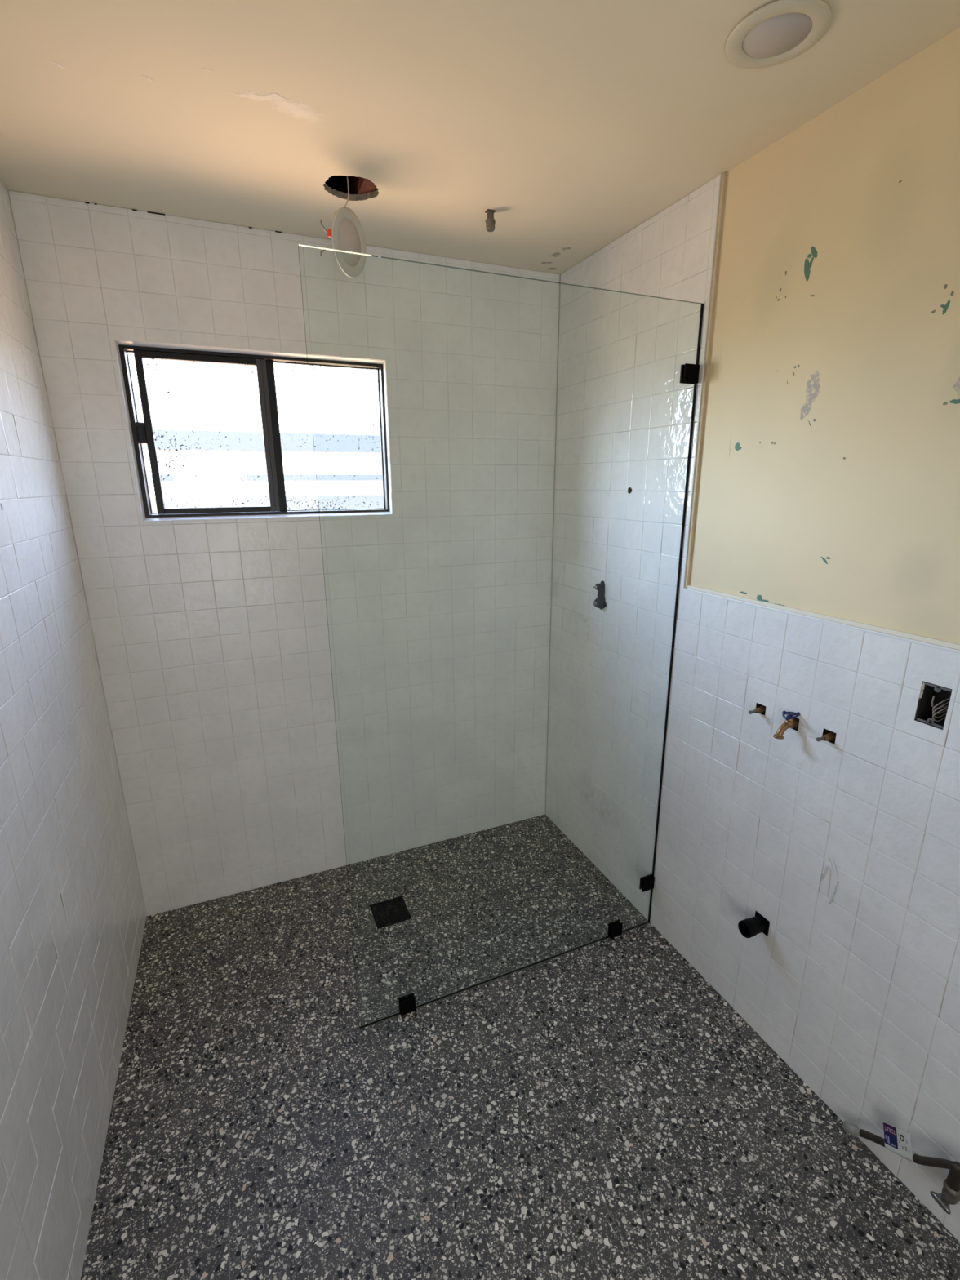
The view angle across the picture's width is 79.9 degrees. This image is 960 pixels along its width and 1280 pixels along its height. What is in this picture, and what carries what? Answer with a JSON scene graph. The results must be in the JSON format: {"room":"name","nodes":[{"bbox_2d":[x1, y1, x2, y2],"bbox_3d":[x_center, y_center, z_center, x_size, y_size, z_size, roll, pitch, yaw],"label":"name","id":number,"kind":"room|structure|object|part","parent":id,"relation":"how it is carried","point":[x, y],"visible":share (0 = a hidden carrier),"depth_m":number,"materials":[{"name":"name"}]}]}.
{"room":"building under construction","nodes":[
{"label":"building under construction","id":0,"kind":"room"},
{"bbox_2d":[0,181,146,1279],"bbox_3d":[-0.727,0.303,0.473,0.122,2.400,3.170,-7,17,-22],"label":"wall","id":1,"kind":"structure","parent":0,"point":[73,913],"depth_m":1.36,"materials":[{"name":"grey tile"}]},
{"bbox_2d":[7,190,560,916],"bbox_3d":[-0.511,-0.196,2.287,2.060,2.400,0.122,-7,17,-22],"label":"wall","id":2,"kind":"structure","parent":0,"point":[211,638],"depth_m":2.18,"materials":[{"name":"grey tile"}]},
{"bbox_2d":[112,338,392,521],"bbox_3d":[-0.747,-0.713,2.023,0.851,0.550,0.091,-7,17,-22],"label":"window","id":3,"kind":"structure","parent":2,"relation":"in","point":[140,433],"depth_m":1.97,"materials":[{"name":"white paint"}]},
{"bbox_3d":[-0.928,-0.691,1.948,0.362,0.506,0.022,-7,17,-22],"label":"sliding sash","id":4,"kind":"part","parent":3,"relation":"part of","materials":[{"name":"black metal"}]},
{"bbox_3d":[-0.919,-0.692,1.953,0.344,0.471,0.003,-7,17,-22],"label":"sash pane","id":5,"kind":"part","parent":3,"relation":"part of","materials":[{"name":"clear glass"}]},
{"bbox_3d":[-0.549,-0.745,2.136,0.376,0.513,0.003,-7,17,-22],"label":"fixed pane","id":6,"kind":"part","parent":3,"relation":"part of","materials":[{"name":"clear glass"}]},
{"bbox_2d":[0,0,959,274],"bbox_3d":[0.105,-1.124,0.522,2.000,0.324,3.290,-7,17,-22],"label":"ceiling","id":7,"kind":"structure","parent":0,"point":[578,123],"depth_m":1.23,"materials":[{"name":"beige paint"}]},
{"bbox_2d":[320,175,366,277],"bbox_3d":[-0.370,-1.173,1.592,0.056,0.289,0.163,10,19,34],"label":"recessed light","id":8,"kind":"object","parent":7,"relation":"in","point":[346,233],"visible":0.87,"depth_m":1.59,"materials":[{"name":"grey plastic"}]},
{"bbox_2d":[338,219,360,266],"bbox_3d":[-0.364,-1.112,1.608,0.013,0.108,0.108,6,17,21],"label":"diffuser","id":9,"kind":"object","parent":8,"relation":"attached to","point":[349,230],"depth_m":1.60,"materials":[{"name":"grey plastic"}]},
{"bbox_2d":[485,208,495,231],"bbox_3d":[0.032,-1.268,1.731,0.033,0.054,0.029,-7,17,-22],"label":"ceiling pipe","id":10,"kind":"object","parent":7,"relation":"attached to","point":[490,222],"visible":1,"depth_m":1.72,"materials":[{"name":"grey metal"}]},
{"bbox_2d":[724,0,831,68],"bbox_3d":[0.541,-1.103,1.045,0.173,0.012,0.173,-7,17,-22],"label":"recessed light","id":11,"kind":"object","parent":7,"relation":"in","point":[778,32],"visible":1,"depth_m":1.04,"materials":[{"name":"beige paint"}]},
{"bbox_2d":[742,13,812,57],"bbox_3d":[0.541,-1.102,1.045,0.115,0.005,0.115,-7,17,-22],"label":"diffuser","id":12,"kind":"object","parent":11,"relation":"attached to","point":[771,35],"depth_m":1.04,"materials":[{"name":"grey plastic"}]},
{"bbox_2d":[80,814,959,1279],"bbox_3d":[0.120,1.391,1.212,2.060,0.100,3.350,-7,17,-22],"label":"floor","id":13,"kind":"structure","parent":0,"point":[600,1110],"depth_m":1.54,"materials":[{"name":"stone"}]},
{"bbox_2d":[369,895,411,928],"bbox_3d":[-0.350,1.089,2.245,0.133,0.061,0.136,-7,17,-22],"label":"floor drain","id":14,"kind":"object","parent":13,"relation":"in","point":[392,911],"visible":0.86,"depth_m":2.23,"materials":[{"name":"black metal"}]},
{"bbox_2d":[545,27,959,1242],"bbox_3d":[1.000,0.097,1.184,0.122,2.400,3.170,-7,17,-22],"label":"wall","id":15,"kind":"structure","parent":0,"point":[828,484],"depth_m":1.47,"materials":[{"name":"white tile"}]},
{"bbox_2d":[297,244,703,1029],"bbox_3d":[0.130,0.121,1.689,1.101,2.096,0.021,-7,17,-22],"label":"screen","id":16,"kind":"object","parent":15,"relation":"attached to","point":[689,374],"visible":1,"depth_m":1.80,"materials":[{"name":"clear glass"}]},
{"bbox_2d":[592,581,606,609],"bbox_3d":[0.467,-0.174,2.223,0.075,0.113,0.068,-7,17,-22],"label":"shower valve","id":17,"kind":"object","parent":15,"relation":"attached to","point":[599,602],"visible":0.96,"depth_m":2.21,"materials":[{"name":"black metal"}]},
{"bbox_3d":[0.446,-0.142,2.218,0.013,0.019,0.018,-7,17,-22],"label":"cartridge stem","id":18,"kind":"part","parent":17,"relation":"part of","materials":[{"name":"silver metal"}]},
{"bbox_2d":[682,172,726,588],"bbox_3d":[0.647,-0.700,1.666,0.012,1.112,0.014,-7,17,-22],"label":"trim","id":19,"kind":"structure","parent":15,"relation":"attached to","point":[722,177],"depth_m":1.65,"materials":[{"name":"white paint"}]},
{"bbox_2d":[737,911,769,937],"bbox_3d":[0.804,0.828,1.664,0.099,0.052,0.048,-7,17,-22],"label":"pipe","id":20,"kind":"object","parent":15,"relation":"attached to","point":[750,927],"visible":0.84,"depth_m":1.65,"materials":[{"name":"black plastic"}]},
{"bbox_2d":[748,705,765,714],"bbox_3d":[0.788,0.193,1.597,0.091,0.025,0.021,-7,17,-22],"label":"pipe stub","id":21,"kind":"object","parent":15,"relation":"attached to","point":[762,708],"visible":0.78,"depth_m":1.59,"materials":[{"name":"gold metal"}]},
{"bbox_2d":[773,711,799,739],"bbox_3d":[0.820,0.216,1.504,0.116,0.070,0.042,-7,17,-22],"label":"tap","id":22,"kind":"object","parent":15,"relation":"attached to","point":[791,721],"visible":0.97,"depth_m":1.49,"materials":[{"name":"gold metal"}]},
{"bbox_3d":[0.802,0.196,1.491,0.043,0.024,0.042,-7,17,-22],"label":"handle","id":23,"kind":"part","parent":22,"relation":"part of","materials":[{"name":"blue paint"}]},
{"bbox_2d":[683,585,959,653],"bbox_3d":[1.087,0.101,0.829,0.012,0.016,2.229,-7,17,-22],"label":"trim","id":24,"kind":"structure","parent":15,"relation":"attached to","point":[922,640],"depth_m":1.36,"materials":[{"name":"white paint"}]},
{"bbox_2d":[816,731,836,742],"bbox_3d":[0.869,0.238,1.417,0.087,0.025,0.022,-7,17,-22],"label":"pipe stub","id":25,"kind":"object","parent":15,"relation":"attached to","point":[831,735],"visible":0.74,"depth_m":1.41,"materials":[{"name":"gold metal"}]},
{"bbox_2d":[820,857,839,904],"bbox_3d":[0.886,0.609,1.451,0.006,0.126,0.047,-7,17,-22],"label":"smear","id":26,"kind":"object","parent":15,"relation":"attached to","point":[827,868],"visible":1,"depth_m":1.45,"materials":[{"name":"grey"}]},
{"bbox_2d":[843,1120,959,1214],"bbox_3d":[1.010,1.185,1.246,0.070,0.226,0.423,-7,17,-22],"label":"pipes","id":27,"kind":"object","parent":15,"relation":"attached to","point":[898,1141],"visible":1,"depth_m":1.28,"materials":[{"name":"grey metal"}]},
{"bbox_3d":[0.956,1.142,1.337,0.002,0.038,0.035,-6,16,-18],"label":"purple panel","id":28,"kind":"part","parent":27,"relation":"part of","materials":[{"name":"purple paper"}]},
{"bbox_3d":[0.957,1.165,1.335,0.003,0.044,0.037,-6,16,-18],"label":"navy panel","id":29,"kind":"part","parent":27,"relation":"part of","materials":[{"name":"blue paper"}]},
{"bbox_2d":[897,1133,910,1152],"bbox_3d":[0.965,1.147,1.306,0.003,0.031,0.032,-5,16,-16],"label":"print","id":30,"kind":"object","parent":27,"relation":"attached to","point":[904,1139],"depth_m":1.30,"materials":[{"name":"grey paper"}]},
{"bbox_3d":[0.995,1.206,1.233,0.028,0.021,0.042,-7,17,-22],"label":"valve handle","id":31,"kind":"part","parent":27,"relation":"part of","materials":[{"name":"silver metal"}]},
{"bbox_2d":[915,681,952,728],"bbox_3d":[0.960,0.132,1.200,0.051,0.087,0.058,-7,17,-22],"label":"box","id":32,"kind":"object","parent":15,"relation":"attached to","point":[934,701],"visible":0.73,"depth_m":1.21,"materials":[{"name":"grey metal"}]},
{"label":"outside","id":33,"kind":"structure","parent":0,"visible":0},
{"bbox_2d":[142,429,383,513],"bbox_3d":[-3.728,-2.244,9.818,10.000,2.400,1.200,-7,17,-22],"label":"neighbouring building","id":34,"kind":"structure","parent":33,"point":[228,481],"depth_m":9.20,"materials":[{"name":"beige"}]},
{"bbox_3d":[-3.526,-2.610,9.221,10.000,0.100,0.039,-7,17,-22],"label":"rail","id":35,"kind":"part","parent":34,"relation":"part of","materials":[{"name":"grey metal"}]}
]}

